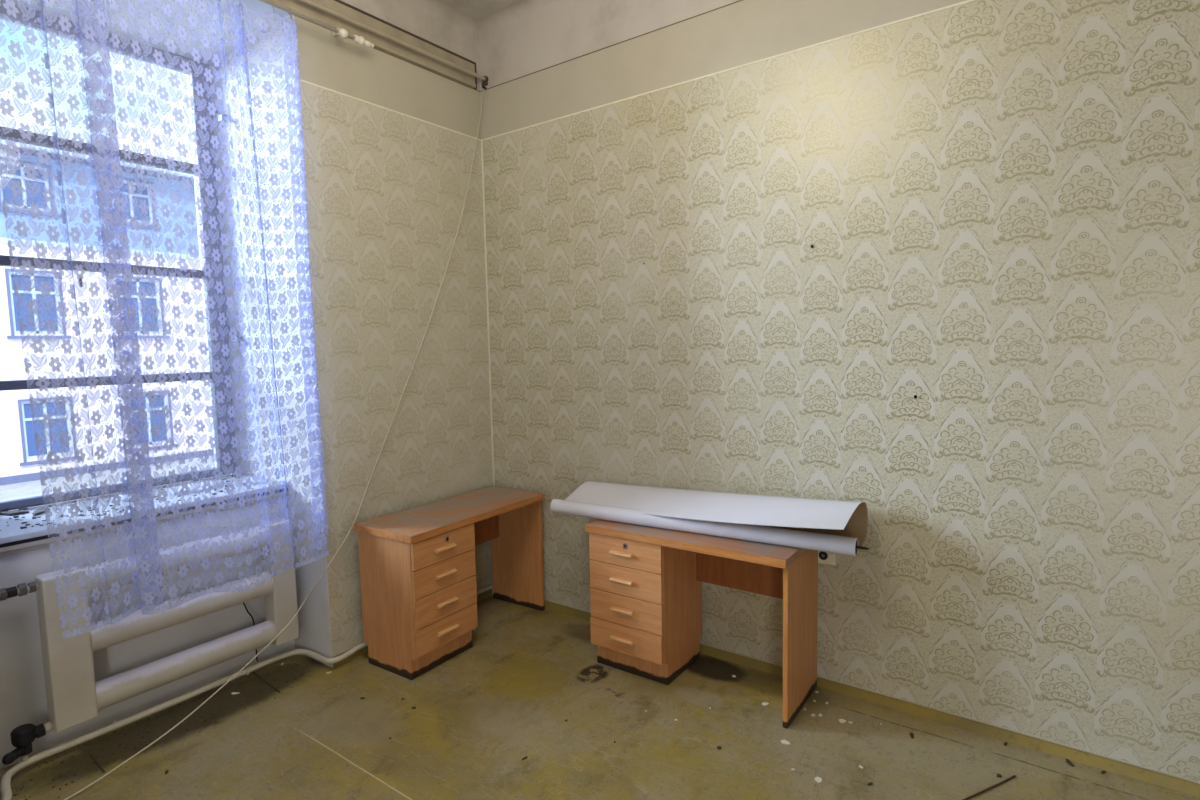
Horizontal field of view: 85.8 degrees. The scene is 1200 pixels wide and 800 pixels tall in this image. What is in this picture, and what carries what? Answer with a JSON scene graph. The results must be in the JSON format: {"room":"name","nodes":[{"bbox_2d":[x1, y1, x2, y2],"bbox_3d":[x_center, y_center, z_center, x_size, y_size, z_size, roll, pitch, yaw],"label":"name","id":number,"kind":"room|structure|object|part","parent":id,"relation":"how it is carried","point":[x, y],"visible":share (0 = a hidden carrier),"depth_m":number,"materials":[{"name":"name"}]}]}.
{"room":"abandoned building interior","nodes":[
{"label":"abandoned building interior","id":0,"kind":"room"},
{"bbox_2d":[0,0,492,769],"bbox_3d":[-2.661,-0.265,2.469,1.004,3.820,5.600,2,6,36],"label":"wall","id":1,"kind":"structure","parent":0,"point":[389,143],"depth_m":3.52,"materials":[{"name":"paper"}]},
{"bbox_2d":[0,0,246,511],"bbox_3d":[-2.517,-0.680,3.196,0.324,2.355,1.320,2,6,36],"label":"window","id":2,"kind":"structure","parent":1,"relation":"in","point":[36,500],"depth_m":3.59,"materials":[{"name":"paint"}]},
{"bbox_2d":[0,473,288,557],"bbox_3d":[-2.325,0.542,3.180,0.575,0.085,1.320,2,6,36],"label":"windowsill","id":3,"kind":"structure","parent":1,"relation":"attached to","point":[14,540],"depth_m":2.93,"materials":[{"name":"stone"}]},
{"bbox_2d":[0,510,28,515],"bbox_3d":[-2.702,0.518,2.978,0.101,0.013,0.067,1,5,20],"label":"dry leaf","id":4,"kind":"object","parent":3,"relation":"on","point":[14,512],"visible":1,"depth_m":2.96,"materials":[{"name":"grey plant"}]},
{"bbox_2d":[32,507,49,515],"bbox_3d":[-2.593,0.515,2.993,0.050,0.013,0.139,-3,5,-21],"label":"dry leaf","id":5,"kind":"object","parent":3,"relation":"on","point":[39,511],"visible":0.8,"depth_m":2.98,"materials":[{"name":"grey plant"}]},
{"bbox_2d":[111,495,138,501],"bbox_3d":[-2.349,0.487,3.211,0.124,0.020,0.103,-2,5,-14],"label":"paper scrap","id":6,"kind":"object","parent":3,"relation":"on","point":[112,498],"visible":0.29,"depth_m":3.18,"materials":[{"name":"white paper"}]},
{"bbox_2d":[0,475,274,530],"bbox_3d":[-2.329,0.496,3.178,0.559,0.007,1.264,2,6,36],"label":"crumbs","id":7,"kind":"object","parent":3,"relation":"on","point":[62,515],"visible":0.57,"depth_m":3.04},
{"bbox_2d":[168,481,219,494],"bbox_3d":[-2.163,0.466,3.413,0.188,0.020,0.233,-2,5,-5],"label":"paper scrap","id":8,"kind":"object","parent":3,"relation":"on","point":[211,483],"visible":0.35,"depth_m":3.38,"materials":[{"name":"white paper"}]},
{"bbox_2d":[239,478,259,484],"bbox_3d":[-1.921,0.447,3.552,0.112,0.024,0.073,-1,5,5],"label":"paper scrap","id":9,"kind":"object","parent":3,"relation":"on","point":[251,479],"visible":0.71,"depth_m":3.54,"materials":[{"name":"white paper"}]},
{"bbox_2d":[0,518,298,732],"bbox_3d":[-2.059,1.010,3.001,0.185,0.652,1.262,2,6,36],"label":"radiator","id":10,"kind":"object","parent":1,"relation":"attached to","point":[73,695],"depth_m":2.88,"materials":[{"name":"metal"}]},
{"bbox_3d":[-2.348,0.764,2.539,0.045,0.052,0.217,2,6,36],"label":"radiator connection","id":11,"kind":"part","parent":10,"relation":"part of","materials":[{"name":"grey metal"}]},
{"bbox_2d":[243,603,257,660],"bbox_3d":[-1.855,1.177,3.351,0.016,0.423,0.137,2,6,30],"label":"wire","id":12,"kind":"object","parent":10,"relation":"hanging from","point":[243,603],"visible":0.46,"depth_m":3.39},
{"bbox_2d":[259,0,373,47],"bbox_3d":[-1.814,-1.771,2.591,0.135,0.071,2.032,2,6,36],"label":"curtain rod","id":13,"kind":"object","parent":1,"relation":"attached to","point":[342,33],"visible":1,"depth_m":3.19,"materials":[{"name":"metal"}]},
{"bbox_2d":[0,0,328,638],"bbox_3d":[-1.748,-0.451,2.714,0.071,2.682,1.156,2,6,36],"label":"lace curtain","id":14,"kind":"object","parent":13,"relation":"hanging from","point":[99,106],"visible":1,"depth_m":2.63,"materials":[{"name":"fabric"}]},
{"bbox_3d":[-1.289,-1.838,3.240,0.044,0.044,0.054,2,6,36],"label":"white knob","id":15,"kind":"part","parent":13,"relation":"part of","materials":[{"name":"plastic"}]},
{"bbox_2d":[269,0,476,88],"bbox_3d":[-1.621,-1.939,2.946,0.022,0.158,2.858,2,6,36],"label":"curtain rail","id":16,"kind":"object","parent":1,"relation":"attached to","point":[384,44],"visible":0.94,"depth_m":3.57,"materials":[{"name":"paint"}]},
{"bbox_2d":[299,0,487,85],"bbox_3d":[-1.577,-1.909,2.941,0.058,0.056,2.898,2,6,36],"label":"pole","id":17,"kind":"object","parent":16,"relation":"attached to","point":[484,79],"visible":1,"depth_m":3.53,"materials":[{"name":"metal"}]},
{"bbox_2d":[64,86,486,799],"bbox_3d":[-1.589,-0.201,2.930,0.157,3.330,3.208,2,6,31],"label":"cord","id":18,"kind":"object","parent":17,"relation":"hanging from","point":[483,87],"visible":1,"depth_m":3.40,"materials":[{"name":"white plastic"}]},
{"bbox_2d":[333,589,492,666],"bbox_3d":[-1.075,1.347,3.909,0.006,0.055,1.175,2,6,36],"label":"baseboard","id":19,"kind":"structure","parent":1,"relation":"attached to","point":[482,596],"depth_m":3.58,"materials":[{"name":"paint"}]},
{"bbox_2d":[399,0,477,39],"bbox_3d":[-2.262,-2.108,1.994,0.085,0.085,5.200,2,6,36],"label":"trim","id":20,"kind":"structure","parent":1,"relation":"attached to","point":[439,10],"depth_m":3.88,"materials":[{"name":"paint"}]},
{"bbox_2d":[442,0,519,18],"bbox_3d":[-0.595,-2.157,0.784,6.200,0.150,5.600,2,6,36],"label":"ceiling","id":21,"kind":"structure","parent":0,"point":[477,9],"depth_m":3.84,"materials":[{"name":"paint"}]},
{"bbox_2d":[0,596,1199,799],"bbox_3d":[-0.259,1.674,0.928,5.570,0.120,5.600,2,6,36],"label":"floor","id":22,"kind":"structure","parent":0,"point":[507,698],"depth_m":2.75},
{"bbox_2d":[90,754,104,772],"bbox_3d":[-2.075,1.499,2.666,0.184,0.008,0.006,3,6,38],"label":"dark splinter","id":23,"kind":"object","parent":22,"relation":"on","point":[92,757],"visible":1,"depth_m":2.66,"materials":[{"name":"brown wood"}]},
{"bbox_2d":[12,659,321,799],"bbox_3d":[-1.926,1.469,2.991,0.409,0.004,1.217,2,6,36],"label":"dirt","id":24,"kind":"object","parent":22,"relation":"on","point":[285,659],"visible":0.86,"depth_m":2.88,"materials":[{"name":"black soil"}]},
{"bbox_2d":[0,584,492,799],"bbox_3d":[-2.239,1.464,2.506,0.342,0.065,4.870,2,6,36],"label":"pipe","id":25,"kind":"object","parent":22,"relation":"on","point":[5,788],"visible":0.88,"depth_m":2.98,"materials":[{"name":"paint"}]},
{"bbox_2d":[2,722,52,764],"bbox_3d":[-2.321,1.386,2.613,0.076,0.132,0.177,1,5,21],"label":"radiator valve","id":26,"kind":"object","parent":25,"relation":"on","point":[22,736],"visible":1,"depth_m":2.59,"materials":[{"name":"black metal"}]},
{"bbox_2d":[253,672,279,692],"bbox_3d":[-1.704,1.437,3.294,0.311,0.008,0.009,3,6,40],"label":"dark splinter","id":27,"kind":"object","parent":22,"relation":"on","point":[253,672],"visible":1,"depth_m":3.28,"materials":[{"name":"brown wood"}]},
{"bbox_2d":[354,486,544,679],"bbox_3d":[-0.811,1.000,3.763,0.468,0.760,1.052,2,6,34],"label":"desk","id":28,"kind":"object","parent":22,"relation":"on","point":[418,568],"visible":1,"depth_m":3.43,"materials":[{"name":"brown wood"}]},
{"bbox_3d":[-1.104,1.059,3.356,0.410,0.724,0.018,2,6,34],"label":"panel","id":29,"kind":"part","parent":28,"relation":"part of","materials":[{"name":"brown wood"}]},
{"bbox_3d":[-0.814,0.763,3.382,0.018,0.141,0.426,2,6,34],"label":"drawer","id":30,"kind":"part","parent":28,"relation":"part of","materials":[{"name":"brown wood"}]},
{"bbox_3d":[-0.813,0.910,3.396,0.018,0.147,0.426,2,6,34],"label":"drawer","id":31,"kind":"part","parent":28,"relation":"part of","materials":[{"name":"brown wood"}]},
{"bbox_3d":[-0.808,1.062,3.408,0.018,0.152,0.426,2,6,34],"label":"drawer","id":32,"kind":"part","parent":28,"relation":"part of","materials":[{"name":"brown wood"}]},
{"bbox_3d":[-0.802,0.773,3.363,0.023,0.022,0.130,2,6,34],"label":"handle","id":33,"kind":"part","parent":28,"relation":"part of","materials":[{"name":"brown wood"}]},
{"bbox_3d":[-0.807,1.210,3.422,0.018,0.140,0.426,2,6,34],"label":"drawer","id":34,"kind":"part","parent":28,"relation":"part of","materials":[{"name":"brown wood"}]},
{"bbox_3d":[-0.802,0.911,3.376,0.023,0.022,0.130,2,6,34],"label":"handle","id":35,"kind":"part","parent":28,"relation":"part of","materials":[{"name":"brown wood"}]},
{"bbox_3d":[-0.797,1.063,3.388,0.023,0.022,0.130,2,6,34],"label":"handle","id":36,"kind":"part","parent":28,"relation":"part of","materials":[{"name":"brown wood"}]},
{"bbox_3d":[-0.795,1.212,3.402,0.023,0.022,0.130,2,6,34],"label":"handle","id":37,"kind":"part","parent":28,"relation":"part of","materials":[{"name":"brown wood"}]},
{"bbox_3d":[-0.876,1.025,3.697,0.410,0.724,0.018,2,6,34],"label":"panel","id":38,"kind":"part","parent":28,"relation":"part of","materials":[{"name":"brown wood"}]},
{"bbox_3d":[-0.838,0.781,4.013,0.017,0.292,0.588,2,6,34],"label":"modesty panel","id":39,"kind":"part","parent":28,"relation":"part of","materials":[{"name":"brown wood"}]},
{"bbox_3d":[-0.544,0.975,4.203,0.422,0.724,0.021,2,6,34],"label":"panel","id":40,"kind":"part","parent":28,"relation":"part of","materials":[{"name":"brown wood"}]},
{"bbox_2d":[585,519,817,728],"bbox_3d":[0.485,1.019,3.230,1.052,0.760,0.471,2,6,35],"label":"desk","id":41,"kind":"object","parent":22,"relation":"on","point":[646,581],"visible":0.94,"depth_m":3.18,"materials":[{"name":"brown wood"}]},
{"bbox_3d":[0.085,1.019,3.536,0.018,0.724,0.410,2,6,35],"label":"panel","id":42,"kind":"part","parent":41,"relation":"part of","materials":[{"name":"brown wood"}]},
{"bbox_3d":[0.103,0.768,3.207,0.130,0.022,0.023,2,6,35],"label":"handle","id":43,"kind":"part","parent":41,"relation":"part of","materials":[{"name":"brown wood"}]},
{"bbox_3d":[0.106,0.906,3.219,0.130,0.022,0.023,2,6,35],"label":"handle","id":44,"kind":"part","parent":41,"relation":"part of","materials":[{"name":"brown wood"}]},
{"bbox_3d":[0.109,1.058,3.232,0.130,0.022,0.023,2,6,35],"label":"handle","id":45,"kind":"part","parent":41,"relation":"part of","materials":[{"name":"brown wood"}]},
{"bbox_3d":[0.109,1.207,3.240,0.130,0.022,0.023,2,6,35],"label":"handle","id":46,"kind":"part","parent":41,"relation":"part of","materials":[{"name":"brown wood"}]},
{"bbox_3d":[0.123,0.758,3.218,0.426,0.141,0.018,2,6,35],"label":"drawer","id":47,"kind":"part","parent":41,"relation":"part of","materials":[{"name":"brown wood"}]},
{"bbox_3d":[0.126,0.904,3.230,0.426,0.147,0.018,2,6,35],"label":"drawer","id":48,"kind":"part","parent":41,"relation":"part of","materials":[{"name":"brown wood"}]},
{"bbox_3d":[0.129,1.206,3.251,0.426,0.140,0.018,2,6,35],"label":"drawer","id":49,"kind":"part","parent":41,"relation":"part of","materials":[{"name":"brown wood"}]},
{"bbox_3d":[0.129,1.056,3.243,0.426,0.152,0.018,2,6,35],"label":"drawer","id":50,"kind":"part","parent":41,"relation":"part of","materials":[{"name":"brown wood"}]},
{"bbox_3d":[0.420,1.032,3.299,0.018,0.724,0.410,2,6,35],"label":"panel","id":51,"kind":"part","parent":41,"relation":"part of","materials":[{"name":"brown wood"}]},
{"bbox_2d":[550,481,868,555],"bbox_3d":[0.495,0.533,3.219,1.621,0.208,0.397,2,6,36],"label":"sheet","id":52,"kind":"object","parent":41,"relation":"on","point":[831,526],"visible":1,"depth_m":3.05,"materials":[{"name":"white paper"}]},
{"bbox_3d":[0.750,0.815,3.228,0.588,0.292,0.017,2,6,35],"label":"modesty panel","id":53,"kind":"part","parent":41,"relation":"part of","materials":[{"name":"brown wood"}]},
{"bbox_3d":[0.920,1.051,2.954,0.021,0.724,0.422,2,6,35],"label":"panel","id":54,"kind":"part","parent":41,"relation":"part of","materials":[{"name":"brown wood"}]},
{"bbox_2d":[780,740,790,744],"bbox_3d":[0.778,1.436,2.712,0.036,0.004,0.028,-1,5,-3],"label":"chip","id":55,"kind":"object","parent":22,"relation":"on","point":[781,741],"visible":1,"depth_m":2.71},
{"bbox_2d":[814,777,821,782],"bbox_3d":[0.837,1.455,2.478,0.027,0.005,0.027,-5,6,-36],"label":"chip","id":56,"kind":"object","parent":22,"relation":"on","point":[817,779],"visible":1,"depth_m":2.48,"materials":[{"name":"white paint"}]},
{"bbox_2d":[962,775,1015,799],"bbox_3d":[1.398,1.450,2.384,0.418,0.007,0.009,-3,5,-25],"label":"twig","id":57,"kind":"object","parent":22,"relation":"on","point":[1013,776],"visible":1,"depth_m":2.41,"materials":[{"name":"brown wood"}]},
{"bbox_2d":[1066,758,1074,766],"bbox_3d":[1.849,1.427,2.547,0.019,0.005,0.046,0,5,12],"label":"crumb","id":58,"kind":"object","parent":22,"relation":"on","point":[1070,763],"visible":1,"depth_m":2.54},
{"bbox_2d":[478,0,1199,781],"bbox_3d":[1.428,-0.383,2.841,5.200,3.820,0.204,2,6,36],"label":"wall","id":59,"kind":"structure","parent":0,"point":[997,202],"depth_m":2.83,"materials":[{"name":"paper"}]},
{"bbox_2d":[477,0,580,42],"bbox_3d":[1.226,-2.235,2.627,5.000,0.085,0.085,2,6,36],"label":"trim","id":60,"kind":"structure","parent":59,"relation":"attached to","point":[521,12],"depth_m":3.89,"materials":[{"name":"paint"}]},
{"bbox_2d":[818,551,835,565],"bbox_3d":[1.075,0.749,3.076,0.090,0.070,0.018,2,6,36],"label":"wall socket","id":61,"kind":"object","parent":59,"relation":"attached to","point":[828,558],"visible":0.84,"depth_m":3.07,"materials":[{"name":"beige plastic"}]},
{"bbox_2d":[544,599,1199,797],"bbox_3d":[1.321,1.381,2.964,5.000,0.050,0.020,2,6,36],"label":"baseboard","id":62,"kind":"structure","parent":59,"relation":"attached to","point":[1149,775],"depth_m":2.76,"materials":[{"name":"paint"}]},
{"label":"outside","id":63,"kind":"structure","parent":0,"visible":0},
{"bbox_2d":[0,456,221,510],"bbox_3d":[-14.395,1.458,20.533,39.000,0.150,70.000,2,6,36],"label":"ground","id":64,"kind":"structure","parent":63,"point":[30,488],"depth_m":14.55,"materials":[{"name":"white snow"}]},
{"bbox_2d":[0,140,213,484],"bbox_3d":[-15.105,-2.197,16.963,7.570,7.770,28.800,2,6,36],"label":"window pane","id":65,"kind":"structure","parent":64,"relation":"on","point":[18,452],"depth_m":15.32,"materials":[{"name":"white"}]},
{"bbox_3d":[-13.139,-4.796,14.425,0.010,0.880,0.340,2,6,36],"label":"pane","id":66,"kind":"part","parent":65,"relation":"part of","materials":[{"name":"clear glass"}]},
{"bbox_3d":[-13.085,-2.196,14.649,0.010,1.260,0.340,2,6,36],"label":"pane","id":67,"kind":"part","parent":65,"relation":"part of","materials":[{"name":"clear glass"}]},
{"bbox_3d":[-13.024,0.678,14.895,0.010,1.210,0.340,2,6,36],"label":"pane","id":68,"kind":"part","parent":65,"relation":"part of","materials":[{"name":"clear glass"}]},
{"bbox_3d":[-12.900,-4.829,14.757,0.010,0.880,0.360,2,6,36],"label":"pane","id":69,"kind":"part","parent":65,"relation":"part of","materials":[{"name":"clear glass"}]},
{"bbox_3d":[-12.845,-2.229,14.980,0.010,1.260,0.360,2,6,36],"label":"pane","id":70,"kind":"part","parent":65,"relation":"part of","materials":[{"name":"clear glass"}]},
{"bbox_3d":[-12.785,0.644,15.226,0.010,1.210,0.360,2,6,36],"label":"pane","id":71,"kind":"part","parent":65,"relation":"part of","materials":[{"name":"clear glass"}]},
{"bbox_3d":[-11.931,-4.965,16.097,0.010,0.880,0.340,2,6,36],"label":"pane","id":72,"kind":"part","parent":65,"relation":"part of","materials":[{"name":"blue glass"}]},
{"bbox_3d":[-11.876,-2.365,16.320,0.010,1.260,0.340,2,6,36],"label":"pane","id":73,"kind":"part","parent":65,"relation":"part of","materials":[{"name":"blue glass"}]},
{"bbox_3d":[-11.691,-4.998,16.429,0.010,0.880,0.360,2,6,36],"label":"pane","id":74,"kind":"part","parent":65,"relation":"part of","materials":[{"name":"clear glass"}]},
{"bbox_3d":[-11.816,0.509,16.567,0.010,1.210,0.340,2,6,36],"label":"pane","id":75,"kind":"part","parent":65,"relation":"part of","materials":[{"name":"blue glass"}]},
{"bbox_3d":[-11.637,-2.398,16.652,0.010,1.260,0.360,2,6,36],"label":"pane","id":76,"kind":"part","parent":65,"relation":"part of","materials":[{"name":"clear glass"}]},
{"bbox_3d":[-11.576,0.475,16.898,0.010,1.210,0.360,2,6,36],"label":"pane","id":77,"kind":"part","parent":65,"relation":"part of","materials":[{"name":"clear glass"}]}
]}

